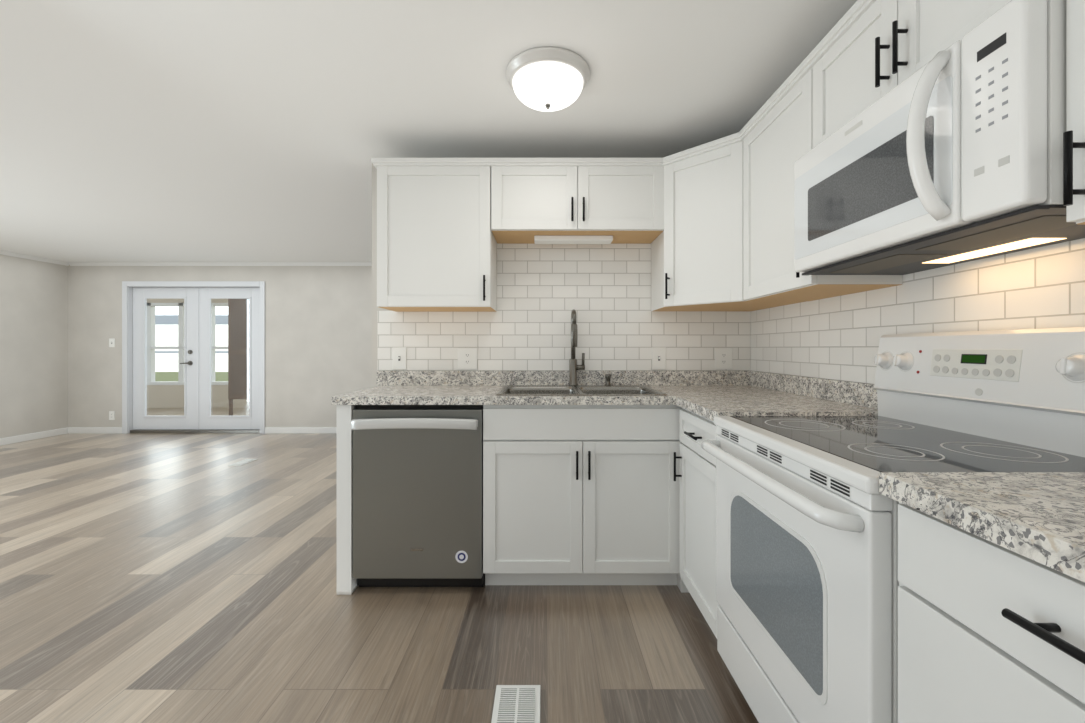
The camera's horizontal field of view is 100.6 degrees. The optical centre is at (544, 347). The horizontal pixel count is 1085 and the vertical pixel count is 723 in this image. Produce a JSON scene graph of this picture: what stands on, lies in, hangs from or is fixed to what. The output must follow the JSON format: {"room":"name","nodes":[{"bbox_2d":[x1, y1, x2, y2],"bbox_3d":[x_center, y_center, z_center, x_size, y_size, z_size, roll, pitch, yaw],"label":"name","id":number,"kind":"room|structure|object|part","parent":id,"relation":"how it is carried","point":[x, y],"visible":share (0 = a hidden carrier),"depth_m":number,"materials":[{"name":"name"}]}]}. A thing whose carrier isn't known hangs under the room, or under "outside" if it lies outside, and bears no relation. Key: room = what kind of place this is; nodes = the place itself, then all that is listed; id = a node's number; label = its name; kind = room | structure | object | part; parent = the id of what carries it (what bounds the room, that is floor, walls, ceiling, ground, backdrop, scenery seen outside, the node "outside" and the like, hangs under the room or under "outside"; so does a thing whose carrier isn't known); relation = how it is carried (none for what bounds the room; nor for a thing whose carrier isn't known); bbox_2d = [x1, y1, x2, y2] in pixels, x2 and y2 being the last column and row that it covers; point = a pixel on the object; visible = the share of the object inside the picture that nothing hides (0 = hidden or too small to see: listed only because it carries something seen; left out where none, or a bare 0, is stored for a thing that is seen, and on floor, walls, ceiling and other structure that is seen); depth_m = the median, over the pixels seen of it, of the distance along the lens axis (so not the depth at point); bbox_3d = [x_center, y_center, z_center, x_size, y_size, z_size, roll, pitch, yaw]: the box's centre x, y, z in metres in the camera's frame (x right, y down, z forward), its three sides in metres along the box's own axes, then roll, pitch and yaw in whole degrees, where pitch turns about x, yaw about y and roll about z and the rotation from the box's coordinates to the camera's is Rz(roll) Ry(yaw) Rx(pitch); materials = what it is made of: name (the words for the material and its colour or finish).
{"room":"kitchen","nodes":[
{"label":"kitchen","id":0,"kind":"room"},
{"bbox_2d":[0,254,67,437],"bbox_3d":[-6.480,0.001,1.792,0.120,2.300,8.770,0,0,0],"label":"wall","id":1,"kind":"structure","parent":0,"point":[60,358],"depth_m":5.64,"materials":[{"name":"paint"}]},
{"bbox_2d":[0,427,67,445],"bbox_3d":[-6.412,1.108,1.792,0.015,0.084,8.528,0,0,0],"label":"baseboard","id":2,"kind":"structure","parent":1,"relation":"attached to","point":[38,435],"depth_m":5.63,"materials":[{"name":"white wood"}]},
{"bbox_2d":[0,250,67,265],"bbox_3d":[-6.403,-1.127,1.792,0.034,0.044,8.530,0,0,0],"label":"crown molding","id":3,"kind":"structure","parent":1,"relation":"attached to","point":[13,254],"depth_m":5.63,"materials":[{"name":"white wood"}]},
{"bbox_2d":[68,265,367,426],"bbox_3d":[-2.595,0.001,6.117,7.650,2.300,0.120,0,0,0],"label":"wall","id":4,"kind":"structure","parent":0,"point":[316,317],"depth_m":6.06,"materials":[{"name":"paint"}]},
{"bbox_2d":[68,427,121,433],"bbox_3d":[-6.035,1.108,6.050,0.708,0.084,0.012,0,0,0],"label":"baseboard","id":5,"kind":"structure","parent":4,"relation":"attached to","point":[118,430],"depth_m":6.04,"materials":[{"name":"white wood"}]},
{"bbox_2d":[109,411,114,419],"bbox_3d":[-5.826,0.908,6.052,0.074,0.118,0.007,0,0,0],"label":"outlet","id":6,"kind":"object","parent":4,"relation":"attached to","point":[111,415],"visible":1,"depth_m":6.05,"materials":[{"name":"white plastic"}]},
{"bbox_2d":[109,338,114,346],"bbox_3d":[-5.826,-0.069,6.049,0.074,0.118,0.013,0,0,0],"label":"light switch","id":7,"kind":"object","parent":4,"relation":"attached to","point":[111,342],"visible":1,"depth_m":6.05,"materials":[{"name":"white plastic"}]},
{"bbox_2d":[122,281,264,433],"bbox_3d":[-4.723,0.127,6.049,1.914,2.046,0.016,0,0,0],"label":"door frame","id":8,"kind":"structure","parent":4,"relation":"attached to","point":[126,284],"depth_m":6.04,"materials":[{"name":"white wood"}]},
{"bbox_2d":[128,286,259,432],"bbox_3d":[-4.723,0.152,6.122,1.814,1.996,0.130,0,0,0],"label":"door unit","id":9,"kind":"structure","parent":4,"relation":"in","point":[197,417],"depth_m":6.12,"materials":[{"name":"white"}]},
{"bbox_2d":[68,262,371,265],"bbox_3d":[-2.555,-1.127,6.039,7.610,0.044,0.034,0,0,0],"label":"crown molding","id":10,"kind":"structure","parent":4,"relation":"attached to","point":[69,263],"depth_m":6.04,"materials":[{"name":"white wood"}]},
{"bbox_2d":[265,427,336,433],"bbox_3d":[-1.258,1.108,6.050,5.014,0.084,0.012,0,0,0],"label":"baseboard","id":11,"kind":"structure","parent":4,"relation":"attached to","point":[268,430],"depth_m":6.04,"materials":[{"name":"white wood"}]},
{"bbox_2d":[0,433,758,722],"bbox_3d":[-2.585,1.181,1.792,7.910,0.060,8.770,0,0,0],"label":"floor","id":12,"kind":"structure","parent":0,"point":[168,577],"depth_m":1.91,"materials":[{"name":"brown wood"}]},
{"bbox_2d":[229,459,256,465],"bbox_3d":[-3.030,1.147,4.522,0.120,0.007,0.270,0,0,0],"label":"floor vent","id":13,"kind":"object","parent":12,"relation":"in","point":[242,462],"visible":1,"depth_m":4.50,"materials":[{"name":"white metal"}]},
{"bbox_2d":[351,405,484,586],"bbox_3d":[-0.597,0.709,2.373,0.604,0.884,0.669,0,0,0],"label":"dishwasher","id":14,"kind":"object","parent":12,"relation":"on","point":[417,495],"visible":1,"depth_m":2.10,"materials":[{"name":"grey metal"}]},
{"bbox_2d":[491,685,540,722],"bbox_3d":[-0.090,1.147,1.379,0.150,0.007,0.305,0,0,0],"label":"floor vent","id":15,"kind":"object","parent":12,"relation":"in","point":[516,703],"visible":1,"depth_m":1.45,"materials":[{"name":"white metal"}]},
{"bbox_2d":[637,405,668,584],"bbox_3d":[0.914,0.708,2.411,0.668,0.886,0.628,0,0,0],"label":"base cabinet","id":16,"kind":"object","parent":12,"relation":"on","point":[652,420],"depth_m":2.11,"materials":[{"name":"white wood"}]},
{"bbox_2d":[669,405,718,637],"bbox_3d":[0.914,0.708,1.857,0.668,0.886,0.557,0,0,0],"label":"base cabinet","id":17,"kind":"object","parent":12,"relation":"on","point":[692,470],"depth_m":1.90,"materials":[{"name":"white wood"}]},
{"bbox_2d":[332,371,785,404],"bbox_3d":[0.118,0.200,2.391,2.260,0.126,0.668,0,0,0],"label":"countertop","id":18,"kind":"structure","parent":17,"relation":"on","point":[396,387],"depth_m":2.56,"materials":[{"name":"stone"}]},
{"bbox_2d":[495,309,667,394],"bbox_3d":[0.175,0.087,2.405,0.830,0.621,0.555,0,0,0],"label":"sink","id":19,"kind":"object","parent":18,"relation":"in","point":[572,387],"visible":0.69,"depth_m":2.58,"materials":[{"name":"silver metal"}]},
{"bbox_2d":[495,385,667,394],"bbox_3d":[0.175,0.308,2.405,0.830,0.178,0.555,0,0,0],"label":"sink basin","id":20,"kind":"object","parent":19,"relation":"in","point":[507,389],"depth_m":2.58,"materials":[{"name":"silver metal"}]},
{"bbox_2d":[568,309,611,385],"bbox_3d":[0.265,-0.002,2.612,0.256,0.444,0.138,0,0,0],"label":"sink faucet","id":21,"kind":"object","parent":18,"relation":"on","point":[573,367],"depth_m":2.63,"materials":[{"name":"silver metal"}]},
{"bbox_2d":[668,375,877,420],"bbox_3d":[0.913,0.200,1.818,0.669,0.126,0.479,0,0,0],"label":"countertop","id":22,"kind":"structure","parent":17,"relation":"on","point":[707,396],"depth_m":1.97,"materials":[{"name":"stone"}]},
{"bbox_2d":[701,327,1084,722],"bbox_3d":[0.880,0.552,1.197,0.716,1.196,0.758,0,0,0],"label":"range","id":23,"kind":"object","parent":12,"relation":"on","point":[807,583],"visible":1,"depth_m":1.08,"materials":[{"name":"white metal"}]},
{"bbox_2d":[898,502,1084,722],"bbox_3d":[0.934,0.708,0.490,0.628,0.886,0.647,0,0,0],"label":"base cabinet","id":24,"kind":"object","parent":12,"relation":"on","point":[989,632],"depth_m":0.64,"materials":[{"name":"white wood"}]},
{"bbox_2d":[860,411,1084,582],"bbox_3d":[0.927,0.200,0.491,0.642,0.126,0.648,0,0,0],"label":"countertop","id":25,"kind":"structure","parent":24,"relation":"on","point":[1038,517],"depth_m":0.66,"materials":[{"name":"stone"}]},
{"bbox_2d":[0,0,856,261],"bbox_3d":[-2.585,-1.179,1.792,7.910,0.060,8.770,0,0,0],"label":"ceiling","id":26,"kind":"structure","parent":0,"point":[199,130],"depth_m":2.10,"materials":[{"name":"white paint"}]},
{"bbox_2d":[506,47,589,111],"bbox_3d":[0.012,-1.075,1.887,0.352,0.148,0.352,0,0,0],"label":"ceiling light","id":27,"kind":"object","parent":26,"relation":"attached to","point":[547,79],"visible":1,"depth_m":1.79,"materials":[{"name":"white glass"}]},
{"bbox_2d":[368,163,747,387],"bbox_3d":[0.090,0.001,2.787,2.280,2.300,0.120,0,0,0],"label":"wall","id":28,"kind":"structure","parent":0,"point":[373,309],"depth_m":2.73,"materials":[{"name":"paint"}]},
{"bbox_2d":[371,158,498,311],"bbox_3d":[-0.595,-0.615,2.560,0.609,0.788,0.315,0,0,0],"label":"upper cabinet","id":29,"kind":"object","parent":28,"relation":"attached to","point":[437,244],"depth_m":2.41,"materials":[{"name":"white wood"}]},
{"bbox_2d":[378,244,749,369],"bbox_3d":[0.113,-0.251,2.723,2.250,0.771,0.008,0,0,0],"label":"tile backsplash","id":30,"kind":"structure","parent":28,"relation":"attached to","point":[545,290],"depth_m":2.72,"materials":[{"name":"white tile"}]},
{"bbox_2d":[393,347,405,369],"bbox_3d":[-0.878,0.063,2.711,0.084,0.135,0.013,0,0,0],"label":"light switch","id":31,"kind":"object","parent":30,"relation":"attached to","point":[399,358],"visible":1,"depth_m":2.71,"materials":[{"name":"white plastic"}]},
{"bbox_2d":[458,348,476,368],"bbox_3d":[-0.468,0.063,2.714,0.118,0.128,0.007,0,0,0],"label":"outlet","id":32,"kind":"object","parent":30,"relation":"attached to","point":[467,358],"visible":1,"depth_m":2.71,"materials":[{"name":"white plastic"}]},
{"bbox_2d":[652,347,665,369],"bbox_3d":[0.688,0.063,2.711,0.084,0.135,0.013,0,0,0],"label":"light switch","id":33,"kind":"object","parent":30,"relation":"attached to","point":[658,358],"visible":1,"depth_m":2.71,"materials":[{"name":"white plastic"}]},
{"bbox_2d":[715,348,731,368],"bbox_3d":[1.078,0.063,2.714,0.105,0.128,0.007,0,0,0],"label":"outlet","id":34,"kind":"object","parent":30,"relation":"attached to","point":[723,358],"visible":1,"depth_m":2.71,"materials":[{"name":"white plastic"}]},
{"bbox_2d":[495,158,662,243],"bbox_3d":[0.175,-0.821,2.560,0.928,0.377,0.315,0,0,0],"label":"upper cabinet","id":35,"kind":"object","parent":28,"relation":"attached to","point":[538,200],"depth_m":2.41,"materials":[{"name":"white wood"}]},
{"bbox_2d":[651,132,788,310],"bbox_3d":[0.937,-0.615,2.381,0.606,0.788,0.673,0,0,0],"label":"upper cabinet","id":36,"kind":"object","parent":28,"relation":"attached to","point":[712,223],"depth_m":2.27,"materials":[{"name":"white wood"}]},
{"bbox_3d":[0.785,-0.602,2.261,0.310,0.758,0.305,0,0,0],"label":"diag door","id":37,"kind":"part","parent":36,"relation":"part of","materials":[{"name":"white wood"}]},
{"bbox_2d":[739,53,902,303],"bbox_3d":[1.064,-0.615,1.861,0.353,0.788,0.600,0,0,0],"label":"upper cabinet","id":38,"kind":"object","parent":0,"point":[771,142],"depth_m":1.82,"materials":[{"name":"white wood"}]},
{"bbox_2d":[811,0,1010,148],"bbox_3d":[1.083,-0.829,1.181,0.315,0.360,0.756,0,0,0],"label":"upper cabinet","id":39,"kind":"object","parent":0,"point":[876,45],"depth_m":1.26,"materials":[{"name":"white wood"}]},
{"bbox_2d":[794,0,1084,274],"bbox_3d":[1.014,-0.448,1.181,0.451,0.395,0.752,0,0,0],"label":"over-the-range microwave","id":40,"kind":"object","parent":39,"relation":"attached to","point":[952,154],"visible":1,"depth_m":0.96,"materials":[{"name":"white painted metal"},{"name":"white plastic"},{"name":"dark glass"}]},
{"bbox_2d":[750,238,1084,383],"bbox_3d":[1.246,-0.010,1.417,0.008,0.520,2.620,0,0,0],"label":"tile backsplash","id":41,"kind":"structure","parent":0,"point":[838,337],"depth_m":1.48,"materials":[{"name":"white tile"}]},
{"bbox_2d":[1063,0,1084,224],"bbox_3d":[1.083,-0.615,0.484,0.315,0.788,0.634,0,0,0],"label":"upper cabinet","id":42,"kind":"object","parent":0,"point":[1074,136],"depth_m":0.78,"materials":[{"name":"white wood"}]},
{"label":"outside","id":43,"kind":"structure","parent":0,"visible":0},
{"bbox_2d":[155,306,227,380],"bbox_3d":[-20.000,-18.349,27.807,120.000,41.000,37.100,0,0,0],"label":"scenery","id":44,"kind":"structure","parent":43,"point":[169,351],"depth_m":22.06,"materials":[{"name":"white"}]},
{"bbox_2d":[147,408,248,415],"bbox_3d":[-5.375,1.181,7.718,13.250,0.059,3.079,0,0,0],"label":"ground","id":45,"kind":"structure","parent":43,"point":[245,411],"depth_m":8.04,"materials":[{"name":"beige"}]},
{"bbox_2d":[147,299,248,415],"bbox_3d":[-6.250,-0.149,7.477,6.500,2.600,2.560,0,0,0],"label":"porch","id":46,"kind":"object","parent":45,"relation":"on","point":[237,315],"depth_m":8.65,"materials":[{"name":"beige"}]}
]}

